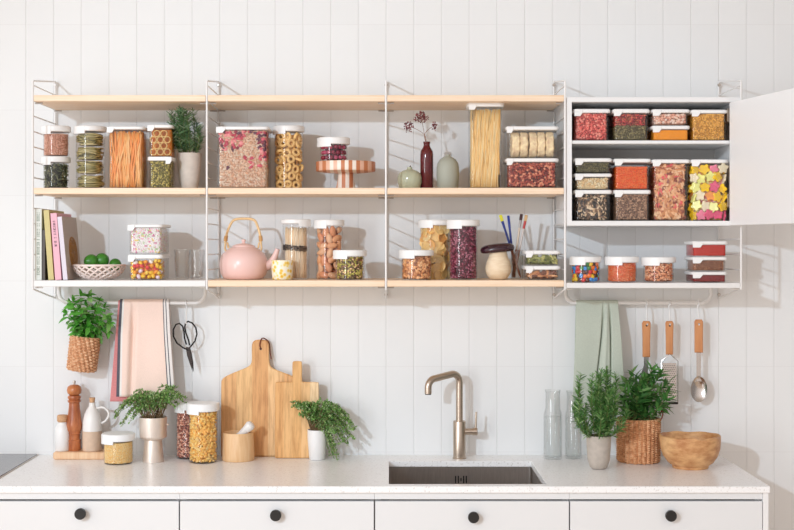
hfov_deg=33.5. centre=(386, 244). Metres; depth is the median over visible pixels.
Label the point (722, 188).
flower
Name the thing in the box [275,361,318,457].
cutting board
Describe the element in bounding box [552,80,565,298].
shelf bracket
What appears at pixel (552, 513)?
drawer unit
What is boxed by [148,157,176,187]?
storage container
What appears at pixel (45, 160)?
storage container
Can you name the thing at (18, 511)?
drawer unit
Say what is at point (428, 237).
chip
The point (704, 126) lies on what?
seeds
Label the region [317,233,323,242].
nut
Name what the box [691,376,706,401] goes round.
spoon bowl
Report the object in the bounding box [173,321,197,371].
scissors
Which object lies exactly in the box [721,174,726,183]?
flower
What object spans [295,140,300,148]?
cereal ring
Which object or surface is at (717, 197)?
flower
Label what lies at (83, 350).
basket
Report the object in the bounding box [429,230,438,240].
chip
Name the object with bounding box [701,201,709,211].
flower
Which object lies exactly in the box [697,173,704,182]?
flower
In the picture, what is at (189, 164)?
pot
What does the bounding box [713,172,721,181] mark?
flower
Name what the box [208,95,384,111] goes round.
wall shelf
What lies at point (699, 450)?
wooden bowl
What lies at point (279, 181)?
cereal ring
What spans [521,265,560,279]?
storage container
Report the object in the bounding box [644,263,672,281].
nuts
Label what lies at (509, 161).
storage container
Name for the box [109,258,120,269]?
lime
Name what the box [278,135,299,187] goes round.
rings
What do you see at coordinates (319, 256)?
nut
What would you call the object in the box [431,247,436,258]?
chip
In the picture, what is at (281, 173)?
cereal ring
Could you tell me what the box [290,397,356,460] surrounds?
potted thyme
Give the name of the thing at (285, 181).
cereal ring
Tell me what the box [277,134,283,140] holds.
cereal ring
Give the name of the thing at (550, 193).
wall shelf
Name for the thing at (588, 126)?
beans
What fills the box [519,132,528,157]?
cracker
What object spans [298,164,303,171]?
cereal ring
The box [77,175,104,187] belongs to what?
pasta
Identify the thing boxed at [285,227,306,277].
noodles
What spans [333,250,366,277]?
storage container
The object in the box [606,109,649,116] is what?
storage container
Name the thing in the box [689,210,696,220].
flower
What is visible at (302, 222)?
storage container
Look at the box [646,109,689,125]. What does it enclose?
storage container
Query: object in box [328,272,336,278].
nut
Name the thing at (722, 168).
flower
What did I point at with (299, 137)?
cereal ring
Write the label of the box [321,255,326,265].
nut
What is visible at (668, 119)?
nuts
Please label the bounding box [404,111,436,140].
dried flowers
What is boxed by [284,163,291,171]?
cereal ring
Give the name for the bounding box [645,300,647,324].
s-hook
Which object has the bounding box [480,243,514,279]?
jar
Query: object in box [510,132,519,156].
cracker
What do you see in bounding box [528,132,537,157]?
cracker
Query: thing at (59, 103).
wall shelf
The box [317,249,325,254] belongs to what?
nut
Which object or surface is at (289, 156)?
cereal ring
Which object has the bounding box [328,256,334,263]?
nut
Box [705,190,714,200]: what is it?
flower
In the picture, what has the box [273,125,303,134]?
storage container
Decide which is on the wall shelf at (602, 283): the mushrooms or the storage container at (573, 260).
the storage container at (573, 260)
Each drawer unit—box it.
[0,493,180,529]
[180,493,374,529]
[375,493,568,529]
[568,493,761,529]
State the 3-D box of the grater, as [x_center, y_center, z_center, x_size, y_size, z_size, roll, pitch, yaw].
[0.970,0.404,4.524,0.060,0.286,0.013,0,0,0]
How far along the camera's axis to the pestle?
4.43 m
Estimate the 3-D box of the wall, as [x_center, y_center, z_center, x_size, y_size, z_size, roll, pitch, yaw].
[0.000,0.130,4.630,6.400,3.000,0.100,0,0,0]
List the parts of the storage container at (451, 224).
lid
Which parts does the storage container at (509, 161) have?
lid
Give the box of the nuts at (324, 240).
[321,232,338,277]
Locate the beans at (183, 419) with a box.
[176,411,190,457]
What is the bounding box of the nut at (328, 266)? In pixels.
[325,262,331,271]
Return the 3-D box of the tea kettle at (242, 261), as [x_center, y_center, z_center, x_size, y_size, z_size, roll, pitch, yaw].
[-0.475,0.011,4.410,0.176,0.207,0.162,0,0,43]
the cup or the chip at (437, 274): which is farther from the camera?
the chip at (437, 274)
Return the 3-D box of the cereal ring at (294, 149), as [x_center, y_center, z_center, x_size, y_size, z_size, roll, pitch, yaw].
[-0.304,-0.309,4.402,0.031,0.030,0.018,0,0,-31]
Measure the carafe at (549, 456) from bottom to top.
0.234 m
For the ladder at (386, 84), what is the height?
0.756 m
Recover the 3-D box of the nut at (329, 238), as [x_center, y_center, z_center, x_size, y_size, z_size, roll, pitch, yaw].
[-0.191,-0.022,4.397,0.023,0.037,0.019,0,0,10]
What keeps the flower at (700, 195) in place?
in the storage container at (695, 162)
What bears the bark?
in the storage container at (529, 268)
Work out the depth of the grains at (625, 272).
4.30 m
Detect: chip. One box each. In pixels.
[419,241,429,247]
[423,228,427,235]
[423,234,430,240]
[427,225,434,233]
[427,239,434,249]
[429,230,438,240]
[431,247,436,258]
[431,263,441,272]
[433,241,444,249]
[434,225,443,234]
[434,255,443,263]
[434,269,443,278]
[437,246,445,255]
[438,234,446,241]
[439,225,448,233]
[440,261,445,271]
[441,269,447,278]
[443,245,448,256]
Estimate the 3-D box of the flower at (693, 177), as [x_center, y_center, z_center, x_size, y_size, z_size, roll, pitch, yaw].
[1.005,-0.220,4.310,0.010,0.036,0.035,0,0,-41]
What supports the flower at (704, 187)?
in the storage container at (695, 162)
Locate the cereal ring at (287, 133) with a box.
[284,132,291,140]
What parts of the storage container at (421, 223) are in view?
lid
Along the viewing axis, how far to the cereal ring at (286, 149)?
4.39 m
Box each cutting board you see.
[221,338,291,456]
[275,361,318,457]
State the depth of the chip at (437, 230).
4.40 m
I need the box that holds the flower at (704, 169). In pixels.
[699,164,709,174]
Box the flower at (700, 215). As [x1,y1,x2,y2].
[696,210,705,219]
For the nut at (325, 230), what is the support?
in the storage container at (317, 223)
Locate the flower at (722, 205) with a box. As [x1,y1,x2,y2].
[718,201,726,210]
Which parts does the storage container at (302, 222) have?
lid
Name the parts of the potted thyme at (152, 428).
stem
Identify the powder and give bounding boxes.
[646,130,686,139]
[686,245,724,255]
[686,274,724,281]
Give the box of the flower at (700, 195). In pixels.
[694,190,704,199]
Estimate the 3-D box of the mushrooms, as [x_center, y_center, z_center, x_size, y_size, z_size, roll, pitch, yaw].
[0.673,-0.124,4.375,0.105,0.084,0.142,0,0,0]
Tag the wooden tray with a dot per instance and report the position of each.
(66, 455)
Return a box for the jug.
[82,397,109,451]
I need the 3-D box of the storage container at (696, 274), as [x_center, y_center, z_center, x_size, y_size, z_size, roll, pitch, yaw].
[1.050,0.105,4.349,0.118,0.036,0.134,0,0,0]
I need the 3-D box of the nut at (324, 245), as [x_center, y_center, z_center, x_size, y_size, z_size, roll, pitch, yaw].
[-0.211,0.005,4.402,0.036,0.026,0.019,0,0,44]
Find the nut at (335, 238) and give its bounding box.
[333,235,340,242]
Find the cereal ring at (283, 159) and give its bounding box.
[279,155,285,162]
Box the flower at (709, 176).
[705,171,715,181]
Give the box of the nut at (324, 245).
[319,243,326,249]
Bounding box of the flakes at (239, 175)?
[219,130,268,187]
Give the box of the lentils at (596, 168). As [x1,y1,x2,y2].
[572,162,608,173]
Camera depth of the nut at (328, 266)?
4.39 m
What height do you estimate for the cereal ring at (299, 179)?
0.031 m
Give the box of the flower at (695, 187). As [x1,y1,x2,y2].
[690,182,700,192]
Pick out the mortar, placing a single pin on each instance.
(236, 447)
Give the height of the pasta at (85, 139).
0.040 m
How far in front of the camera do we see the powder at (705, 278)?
4.29 m
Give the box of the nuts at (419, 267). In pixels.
[402,256,430,278]
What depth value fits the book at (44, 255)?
4.29 m
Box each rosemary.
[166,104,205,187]
[570,366,630,469]
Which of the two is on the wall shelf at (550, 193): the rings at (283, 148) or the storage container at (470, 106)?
the storage container at (470, 106)
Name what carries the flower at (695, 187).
in the storage container at (695, 162)
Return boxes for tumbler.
[174,249,190,279]
[189,249,204,276]
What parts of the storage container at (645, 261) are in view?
lid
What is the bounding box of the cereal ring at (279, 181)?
[276,180,283,187]
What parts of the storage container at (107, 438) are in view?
lid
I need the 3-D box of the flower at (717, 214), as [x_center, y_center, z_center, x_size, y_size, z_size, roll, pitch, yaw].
[1.080,-0.100,4.307,0.036,0.033,0.020,0,0,7]
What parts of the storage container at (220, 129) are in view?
lid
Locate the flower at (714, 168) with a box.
[710,164,718,172]
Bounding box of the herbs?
[609,125,646,139]
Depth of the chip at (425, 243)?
4.41 m
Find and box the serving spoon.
[691,319,706,401]
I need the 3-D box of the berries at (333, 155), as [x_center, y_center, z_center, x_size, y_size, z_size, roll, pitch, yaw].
[-0.178,-0.308,4.411,0.064,0.051,0.053,0,0,0]
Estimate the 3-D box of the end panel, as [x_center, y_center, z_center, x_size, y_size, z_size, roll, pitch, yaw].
[1.146,1.190,4.283,0.016,0.880,0.590,0,0,0]
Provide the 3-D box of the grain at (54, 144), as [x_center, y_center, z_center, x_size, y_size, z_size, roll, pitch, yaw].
[-1.107,-0.335,4.408,0.080,0.073,0.078,0,0,18]
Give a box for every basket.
[66,335,100,372]
[616,410,662,464]
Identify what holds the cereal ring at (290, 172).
in the storage container at (280, 129)
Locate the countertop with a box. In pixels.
[0,455,769,492]
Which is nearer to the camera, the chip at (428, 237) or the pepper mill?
the chip at (428, 237)
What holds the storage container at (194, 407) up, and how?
on the countertop
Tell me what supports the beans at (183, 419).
in the storage container at (181, 408)
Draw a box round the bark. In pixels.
[525,270,557,278]
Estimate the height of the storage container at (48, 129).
0.101 m
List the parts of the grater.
wire frame, handle, grater plate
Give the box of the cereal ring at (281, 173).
[279,172,286,180]
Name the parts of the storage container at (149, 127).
lid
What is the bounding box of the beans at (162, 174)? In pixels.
[151,161,173,187]
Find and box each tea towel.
[110,300,129,401]
[116,299,175,396]
[572,300,624,404]
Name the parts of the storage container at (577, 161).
lid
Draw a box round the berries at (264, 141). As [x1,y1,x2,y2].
[218,130,268,169]
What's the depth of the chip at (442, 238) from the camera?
4.41 m
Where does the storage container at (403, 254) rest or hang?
on the wall shelf at (391, 282)
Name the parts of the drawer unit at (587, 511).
rail, knob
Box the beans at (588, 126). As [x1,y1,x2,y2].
[572,113,606,139]
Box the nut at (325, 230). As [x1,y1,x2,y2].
[322,227,328,236]
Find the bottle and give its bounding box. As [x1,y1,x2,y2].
[55,414,68,451]
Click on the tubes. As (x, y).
(171, 144)
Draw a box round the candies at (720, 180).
[688,164,721,220]
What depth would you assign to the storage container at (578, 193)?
4.29 m
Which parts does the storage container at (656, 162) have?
lid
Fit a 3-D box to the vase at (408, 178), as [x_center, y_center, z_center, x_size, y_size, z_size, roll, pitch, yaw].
[0.076,-0.226,4.410,0.081,0.080,0.081,0,0,0]
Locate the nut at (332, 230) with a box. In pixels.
[329,226,335,236]
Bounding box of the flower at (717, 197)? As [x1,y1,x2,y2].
[713,191,722,201]
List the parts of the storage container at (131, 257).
lid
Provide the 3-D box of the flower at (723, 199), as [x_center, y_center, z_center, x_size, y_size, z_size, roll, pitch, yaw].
[1.102,-0.156,4.310,0.018,0.034,0.036,0,0,-11]
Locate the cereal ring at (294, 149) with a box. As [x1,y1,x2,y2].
[292,148,299,156]
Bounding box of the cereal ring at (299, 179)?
[295,173,301,181]
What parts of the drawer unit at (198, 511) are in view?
knob, rail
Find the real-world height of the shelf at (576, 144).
0.010 m
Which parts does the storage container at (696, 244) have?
lid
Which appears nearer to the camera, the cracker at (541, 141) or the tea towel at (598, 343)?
the cracker at (541, 141)
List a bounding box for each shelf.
[34,95,216,111]
[34,188,216,198]
[34,278,216,287]
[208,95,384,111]
[208,188,384,198]
[208,278,384,287]
[387,95,563,111]
[387,188,563,198]
[387,278,563,287]
[566,280,739,289]
[572,140,729,149]
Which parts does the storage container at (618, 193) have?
lid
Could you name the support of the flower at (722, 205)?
in the storage container at (695, 162)
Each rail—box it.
[57,287,206,304]
[563,288,712,304]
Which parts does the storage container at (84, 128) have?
lid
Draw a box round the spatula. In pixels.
[638,321,650,383]
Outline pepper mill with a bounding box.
[67,380,81,450]
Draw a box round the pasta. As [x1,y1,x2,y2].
[110,131,146,187]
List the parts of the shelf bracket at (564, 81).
rod, rod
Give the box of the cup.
[271,260,292,279]
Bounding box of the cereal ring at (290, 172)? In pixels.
[287,171,295,180]
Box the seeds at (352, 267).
[337,257,363,278]
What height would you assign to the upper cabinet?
0.418 m
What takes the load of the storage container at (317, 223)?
on the wall shelf at (220, 282)
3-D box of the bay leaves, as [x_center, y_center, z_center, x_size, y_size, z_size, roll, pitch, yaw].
[0.511,0.048,4.380,0.097,0.033,0.122,0,0,0]
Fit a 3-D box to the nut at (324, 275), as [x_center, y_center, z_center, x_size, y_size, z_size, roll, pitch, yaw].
[-0.211,0.102,4.402,0.037,0.023,0.019,0,0,19]
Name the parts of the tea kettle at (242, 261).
handle, spout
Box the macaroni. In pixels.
[189,412,216,462]
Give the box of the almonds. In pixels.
[572,177,607,189]
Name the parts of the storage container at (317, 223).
lid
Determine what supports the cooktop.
in the countertop
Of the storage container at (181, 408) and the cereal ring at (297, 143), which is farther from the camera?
the storage container at (181, 408)
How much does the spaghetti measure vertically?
0.259 m
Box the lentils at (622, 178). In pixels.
[610,166,647,190]
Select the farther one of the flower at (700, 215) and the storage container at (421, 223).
the storage container at (421, 223)
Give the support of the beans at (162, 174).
in the storage container at (168, 160)
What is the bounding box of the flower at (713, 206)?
[709,202,718,211]
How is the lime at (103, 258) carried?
in the bowl at (81, 270)
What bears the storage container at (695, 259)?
on the storage container at (696, 274)
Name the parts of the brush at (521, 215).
handle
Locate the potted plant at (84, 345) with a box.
[58,289,114,372]
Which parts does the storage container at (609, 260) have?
lid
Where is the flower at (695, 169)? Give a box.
[691,166,699,174]
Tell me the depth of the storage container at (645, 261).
4.29 m
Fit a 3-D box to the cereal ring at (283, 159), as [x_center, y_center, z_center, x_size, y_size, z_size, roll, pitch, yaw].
[-0.347,-0.286,4.395,0.021,0.028,0.030,0,0,-38]
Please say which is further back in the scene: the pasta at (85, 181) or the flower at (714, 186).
the pasta at (85, 181)
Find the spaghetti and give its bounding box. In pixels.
[470,109,500,187]
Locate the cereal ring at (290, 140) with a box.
[287,139,294,147]
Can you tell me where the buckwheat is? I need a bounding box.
[609,194,647,220]
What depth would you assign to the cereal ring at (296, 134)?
4.39 m
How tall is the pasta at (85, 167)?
0.040 m
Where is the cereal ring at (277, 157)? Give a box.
[274,155,281,164]
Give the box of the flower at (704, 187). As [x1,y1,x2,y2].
[700,182,709,191]
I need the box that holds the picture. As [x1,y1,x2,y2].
[69,237,77,264]
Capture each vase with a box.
[398,166,421,187]
[420,141,432,187]
[437,154,458,187]
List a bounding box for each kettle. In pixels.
[219,217,279,279]
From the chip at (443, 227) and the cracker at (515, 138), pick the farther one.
the chip at (443, 227)
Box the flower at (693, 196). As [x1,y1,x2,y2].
[691,193,696,202]
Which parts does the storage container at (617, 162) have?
lid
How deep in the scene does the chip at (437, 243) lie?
4.40 m
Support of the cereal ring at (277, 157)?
in the storage container at (280, 129)
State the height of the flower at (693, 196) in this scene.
0.035 m
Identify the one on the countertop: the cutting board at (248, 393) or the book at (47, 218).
the cutting board at (248, 393)
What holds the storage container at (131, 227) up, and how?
on the storage container at (131, 257)
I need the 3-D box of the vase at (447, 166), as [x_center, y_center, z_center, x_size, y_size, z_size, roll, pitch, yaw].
[0.203,-0.244,4.410,0.076,0.117,0.076,0,0,0]
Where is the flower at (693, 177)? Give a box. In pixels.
[690,173,698,182]
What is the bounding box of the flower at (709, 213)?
[704,209,713,219]
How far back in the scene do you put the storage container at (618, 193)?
4.29 m
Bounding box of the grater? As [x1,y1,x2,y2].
[661,321,677,403]
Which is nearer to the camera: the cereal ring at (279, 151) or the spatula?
the cereal ring at (279, 151)
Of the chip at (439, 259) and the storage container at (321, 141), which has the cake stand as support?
the storage container at (321, 141)
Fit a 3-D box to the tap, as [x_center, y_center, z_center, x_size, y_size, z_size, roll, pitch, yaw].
[0.213,0.578,4.484,0.202,0.301,0.060,0,0,-23]
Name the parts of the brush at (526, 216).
handle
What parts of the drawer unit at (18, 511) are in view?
knob, rail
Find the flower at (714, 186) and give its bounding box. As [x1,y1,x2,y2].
[709,181,719,191]
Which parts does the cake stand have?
plate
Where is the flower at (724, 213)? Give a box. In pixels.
[722,211,725,220]
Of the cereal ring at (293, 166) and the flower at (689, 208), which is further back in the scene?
the cereal ring at (293, 166)
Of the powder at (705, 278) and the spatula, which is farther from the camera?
the spatula
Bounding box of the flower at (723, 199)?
[721,192,726,201]
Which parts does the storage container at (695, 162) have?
lid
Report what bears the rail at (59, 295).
attached to the wall shelf at (81, 282)
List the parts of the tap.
spout, lever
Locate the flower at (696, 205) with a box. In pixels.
[691,200,701,210]
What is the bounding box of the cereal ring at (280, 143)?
[279,140,286,146]
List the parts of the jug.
handle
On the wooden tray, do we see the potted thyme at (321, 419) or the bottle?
the bottle
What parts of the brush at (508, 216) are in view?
handle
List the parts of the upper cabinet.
panel, panel, panel, panel, panel, door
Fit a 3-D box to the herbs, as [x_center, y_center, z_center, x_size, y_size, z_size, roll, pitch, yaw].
[0.798,-0.369,4.375,0.103,0.051,0.142,0,0,0]
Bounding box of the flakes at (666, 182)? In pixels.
[647,164,685,220]
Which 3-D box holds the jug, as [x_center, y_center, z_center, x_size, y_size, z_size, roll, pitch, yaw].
[-1.000,0.613,4.517,0.086,0.182,0.066,0,0,-30]
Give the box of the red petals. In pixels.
[609,114,646,127]
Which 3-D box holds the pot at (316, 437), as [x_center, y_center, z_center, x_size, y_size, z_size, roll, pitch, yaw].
[-0.238,0.678,4.480,0.065,0.102,0.065,0,0,0]
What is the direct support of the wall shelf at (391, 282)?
attached to the wall
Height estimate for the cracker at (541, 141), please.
0.083 m
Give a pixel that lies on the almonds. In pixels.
(585, 183)
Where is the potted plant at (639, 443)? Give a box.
[616,360,679,464]
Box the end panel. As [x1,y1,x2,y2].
[760,493,767,529]
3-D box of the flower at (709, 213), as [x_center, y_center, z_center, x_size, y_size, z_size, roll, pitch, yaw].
[1.051,-0.099,4.306,0.036,0.036,0.011,0,0,-12]
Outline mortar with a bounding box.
[222,430,253,461]
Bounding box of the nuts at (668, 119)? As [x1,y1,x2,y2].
[647,113,685,127]
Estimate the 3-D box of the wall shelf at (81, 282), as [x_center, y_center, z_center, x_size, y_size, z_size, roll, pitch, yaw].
[-0.867,0.128,4.418,0.563,0.027,0.287,0,0,0]
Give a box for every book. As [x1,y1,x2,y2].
[35,209,56,279]
[42,230,47,279]
[43,210,63,279]
[50,213,70,279]
[57,216,81,279]
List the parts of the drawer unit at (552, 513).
rail, knob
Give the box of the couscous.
[104,441,132,463]
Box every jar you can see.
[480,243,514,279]
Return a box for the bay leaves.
[525,254,557,264]
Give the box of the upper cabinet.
[555,88,793,226]
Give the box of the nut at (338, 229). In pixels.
[336,227,342,232]
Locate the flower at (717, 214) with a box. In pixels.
[713,210,722,218]
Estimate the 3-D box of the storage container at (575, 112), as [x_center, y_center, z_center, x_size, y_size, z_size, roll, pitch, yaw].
[0.669,-0.392,4.374,0.121,0.104,0.162,0,0,0]
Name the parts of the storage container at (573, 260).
lid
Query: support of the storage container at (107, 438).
on the countertop
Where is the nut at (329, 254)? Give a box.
[326,248,332,257]
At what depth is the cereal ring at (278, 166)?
4.40 m
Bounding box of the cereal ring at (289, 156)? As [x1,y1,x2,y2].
[287,155,294,163]
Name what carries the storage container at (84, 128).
on the wall shelf at (57, 193)
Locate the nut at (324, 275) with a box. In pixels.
[318,272,328,278]
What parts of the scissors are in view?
blade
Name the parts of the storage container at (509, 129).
lid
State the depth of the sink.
4.45 m
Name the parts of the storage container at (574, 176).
lid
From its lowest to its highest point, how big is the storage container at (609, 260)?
0.085 m
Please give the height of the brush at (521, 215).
0.214 m
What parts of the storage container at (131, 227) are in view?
lid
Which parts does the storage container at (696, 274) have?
lid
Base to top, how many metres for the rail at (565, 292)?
0.064 m
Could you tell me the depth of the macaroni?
4.40 m
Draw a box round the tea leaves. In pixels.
[44,163,68,187]
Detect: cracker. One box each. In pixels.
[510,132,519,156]
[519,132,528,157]
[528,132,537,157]
[537,132,545,156]
[545,132,553,156]
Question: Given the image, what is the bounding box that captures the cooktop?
[0,454,38,477]
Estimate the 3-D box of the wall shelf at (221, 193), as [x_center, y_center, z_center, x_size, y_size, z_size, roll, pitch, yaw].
[-0.294,-0.172,4.418,0.579,0.027,0.287,0,0,0]
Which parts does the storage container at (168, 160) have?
lid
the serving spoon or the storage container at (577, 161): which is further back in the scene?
the serving spoon
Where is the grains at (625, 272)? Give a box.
[608,263,635,281]
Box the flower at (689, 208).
[687,203,694,211]
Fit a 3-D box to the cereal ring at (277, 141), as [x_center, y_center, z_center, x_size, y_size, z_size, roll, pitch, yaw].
[-0.365,-0.338,4.412,0.016,0.030,0.031,0,0,-38]
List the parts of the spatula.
blade, handle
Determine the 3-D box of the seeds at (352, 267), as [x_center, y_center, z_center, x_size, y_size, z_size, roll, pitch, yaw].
[-0.121,0.074,4.333,0.083,0.074,0.084,0,0,-44]
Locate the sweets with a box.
[135,260,164,278]
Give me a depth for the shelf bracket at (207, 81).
4.30 m
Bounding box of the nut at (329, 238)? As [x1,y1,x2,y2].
[326,233,332,243]
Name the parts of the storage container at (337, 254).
lid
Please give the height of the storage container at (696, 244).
0.050 m
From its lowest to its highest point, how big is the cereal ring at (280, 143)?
0.028 m
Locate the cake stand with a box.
[316,160,374,187]
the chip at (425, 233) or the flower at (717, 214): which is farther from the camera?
the chip at (425, 233)
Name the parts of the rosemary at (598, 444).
stem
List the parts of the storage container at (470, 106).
lid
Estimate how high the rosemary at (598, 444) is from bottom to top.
0.339 m
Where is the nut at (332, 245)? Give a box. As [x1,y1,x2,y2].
[327,242,337,248]
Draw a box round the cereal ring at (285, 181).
[283,180,292,187]
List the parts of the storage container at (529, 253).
lid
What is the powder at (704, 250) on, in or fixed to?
in the storage container at (696, 244)
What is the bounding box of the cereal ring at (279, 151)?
[276,149,282,154]
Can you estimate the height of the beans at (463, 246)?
0.173 m
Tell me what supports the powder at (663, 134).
in the storage container at (652, 128)
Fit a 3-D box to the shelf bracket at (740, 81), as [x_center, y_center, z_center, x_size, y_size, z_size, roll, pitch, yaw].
[1.150,-0.191,4.423,0.011,0.756,0.297,0,0,0]
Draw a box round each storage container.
[41,125,70,134]
[41,156,70,165]
[74,125,106,133]
[101,431,134,464]
[107,126,149,187]
[128,224,170,230]
[128,254,169,279]
[147,125,175,156]
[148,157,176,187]
[174,400,193,459]
[186,401,218,463]
[216,126,272,187]
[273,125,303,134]
[281,219,310,259]
[314,220,343,277]
[317,137,349,147]
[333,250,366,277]
[399,250,433,277]
[418,220,446,227]
[447,220,479,279]
[466,103,503,187]
[503,126,558,159]
[503,158,558,187]
[521,250,560,265]
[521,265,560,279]
[569,256,600,282]
[572,109,609,115]
[572,158,611,174]
[572,174,611,189]
[572,190,611,220]
[605,256,638,282]
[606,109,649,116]
[607,190,650,220]
[608,159,650,189]
[641,257,675,282]
[644,159,689,220]
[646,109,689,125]
[646,126,689,132]
[684,159,727,220]
[684,241,727,256]
[684,257,726,271]
[684,271,726,282]
[686,110,726,138]
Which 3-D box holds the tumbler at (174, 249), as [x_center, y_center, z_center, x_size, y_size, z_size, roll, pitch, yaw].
[-0.681,0.064,4.380,0.055,0.100,0.055,0,0,0]
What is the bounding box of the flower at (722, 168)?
[718,163,728,172]
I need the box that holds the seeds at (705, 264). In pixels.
[687,260,723,269]
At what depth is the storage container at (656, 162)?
4.29 m
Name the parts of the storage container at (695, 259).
lid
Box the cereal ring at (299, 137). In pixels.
[297,133,301,141]
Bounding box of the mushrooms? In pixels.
[572,194,608,220]
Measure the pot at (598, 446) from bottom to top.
0.109 m
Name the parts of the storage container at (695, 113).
lid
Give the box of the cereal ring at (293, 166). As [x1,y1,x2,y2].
[291,165,299,173]
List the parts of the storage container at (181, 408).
lid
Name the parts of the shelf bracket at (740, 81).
rod, rod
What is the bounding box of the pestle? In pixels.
[237,421,254,433]
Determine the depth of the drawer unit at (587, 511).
3.99 m
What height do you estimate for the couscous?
0.070 m
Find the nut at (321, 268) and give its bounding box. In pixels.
[318,263,323,272]
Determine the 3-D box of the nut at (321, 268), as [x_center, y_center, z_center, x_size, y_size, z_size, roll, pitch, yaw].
[-0.220,0.077,4.410,0.020,0.037,0.021,0,0,6]
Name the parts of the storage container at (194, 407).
lid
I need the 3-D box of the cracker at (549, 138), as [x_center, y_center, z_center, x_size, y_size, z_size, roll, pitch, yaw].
[0.535,-0.331,4.350,0.028,0.083,0.083,0,0,2]
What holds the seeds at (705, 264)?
in the storage container at (695, 259)
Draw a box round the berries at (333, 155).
[325,145,342,159]
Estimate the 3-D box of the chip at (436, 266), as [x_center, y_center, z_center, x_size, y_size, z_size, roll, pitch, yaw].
[0.163,0.077,4.399,0.040,0.033,0.010,0,0,-8]
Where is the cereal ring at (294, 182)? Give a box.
[292,181,299,187]
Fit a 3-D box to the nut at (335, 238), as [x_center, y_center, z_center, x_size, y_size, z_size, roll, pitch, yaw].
[-0.171,-0.021,4.407,0.035,0.027,0.019,0,0,-40]
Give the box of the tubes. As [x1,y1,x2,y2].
[152,129,174,156]
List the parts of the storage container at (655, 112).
lid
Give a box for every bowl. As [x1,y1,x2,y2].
[72,264,125,279]
[659,431,720,469]
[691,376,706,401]
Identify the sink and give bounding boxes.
[387,467,547,499]
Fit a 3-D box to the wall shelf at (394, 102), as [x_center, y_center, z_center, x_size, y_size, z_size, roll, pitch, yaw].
[0.287,-0.473,4.418,0.579,0.027,0.287,0,0,0]
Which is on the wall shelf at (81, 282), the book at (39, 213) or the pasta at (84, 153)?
the book at (39, 213)
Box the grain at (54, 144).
[44,133,68,155]
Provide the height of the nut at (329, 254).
0.037 m
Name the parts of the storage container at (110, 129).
lid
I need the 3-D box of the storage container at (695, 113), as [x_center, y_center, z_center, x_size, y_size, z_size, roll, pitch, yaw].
[1.052,-0.390,4.374,0.121,0.101,0.162,0,0,0]
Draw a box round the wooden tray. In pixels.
[53,448,104,459]
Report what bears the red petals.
in the storage container at (615, 112)
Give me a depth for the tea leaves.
4.38 m
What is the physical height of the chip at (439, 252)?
0.037 m
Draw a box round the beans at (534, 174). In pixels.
[506,162,554,187]
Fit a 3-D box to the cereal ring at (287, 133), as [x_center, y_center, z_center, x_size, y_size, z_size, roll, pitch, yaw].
[-0.331,-0.361,4.391,0.031,0.031,0.012,0,0,31]
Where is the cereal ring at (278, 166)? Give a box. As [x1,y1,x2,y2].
[276,165,283,173]
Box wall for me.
[0,0,793,529]
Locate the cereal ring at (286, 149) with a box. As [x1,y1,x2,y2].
[282,148,291,156]
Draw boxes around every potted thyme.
[114,384,187,462]
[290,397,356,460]
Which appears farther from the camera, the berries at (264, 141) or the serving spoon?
the serving spoon
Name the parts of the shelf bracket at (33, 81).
rod, rod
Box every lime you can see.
[84,254,97,267]
[97,253,108,263]
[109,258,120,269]
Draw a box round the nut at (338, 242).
[336,240,340,248]
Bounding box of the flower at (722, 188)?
[718,183,726,193]
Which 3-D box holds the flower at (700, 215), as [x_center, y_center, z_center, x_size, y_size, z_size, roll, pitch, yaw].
[1.026,-0.098,4.306,0.036,0.035,0.015,0,0,-3]
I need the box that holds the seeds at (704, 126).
[684,114,724,139]
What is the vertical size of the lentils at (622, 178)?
0.075 m
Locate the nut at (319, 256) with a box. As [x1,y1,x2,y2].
[317,255,320,264]
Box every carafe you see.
[544,389,561,459]
[565,390,581,458]
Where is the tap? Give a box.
[425,371,477,458]
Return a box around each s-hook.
[185,300,187,323]
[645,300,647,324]
[668,299,670,324]
[697,300,699,324]
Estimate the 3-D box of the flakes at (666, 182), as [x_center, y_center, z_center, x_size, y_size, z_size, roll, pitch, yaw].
[0.927,-0.174,4.375,0.107,0.184,0.142,0,0,0]
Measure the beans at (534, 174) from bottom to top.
0.082 m
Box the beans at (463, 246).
[450,226,476,278]
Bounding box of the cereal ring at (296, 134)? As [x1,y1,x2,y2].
[293,132,298,140]
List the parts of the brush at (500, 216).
handle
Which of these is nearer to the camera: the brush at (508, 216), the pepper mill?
the brush at (508, 216)
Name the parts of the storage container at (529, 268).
lid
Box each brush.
[499,215,520,277]
[507,215,515,276]
[512,214,522,276]
[513,215,527,276]
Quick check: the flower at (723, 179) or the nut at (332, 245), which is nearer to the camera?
the flower at (723, 179)
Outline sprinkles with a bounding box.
[131,228,167,252]
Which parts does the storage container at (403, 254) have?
lid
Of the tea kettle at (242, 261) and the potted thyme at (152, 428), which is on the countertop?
the potted thyme at (152, 428)
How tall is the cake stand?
0.093 m
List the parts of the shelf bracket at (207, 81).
rod, rod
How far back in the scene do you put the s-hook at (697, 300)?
4.53 m
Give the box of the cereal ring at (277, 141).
[275,139,279,147]
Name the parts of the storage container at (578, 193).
lid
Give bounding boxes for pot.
[139,415,166,440]
[177,153,201,187]
[307,429,325,460]
[586,433,610,469]

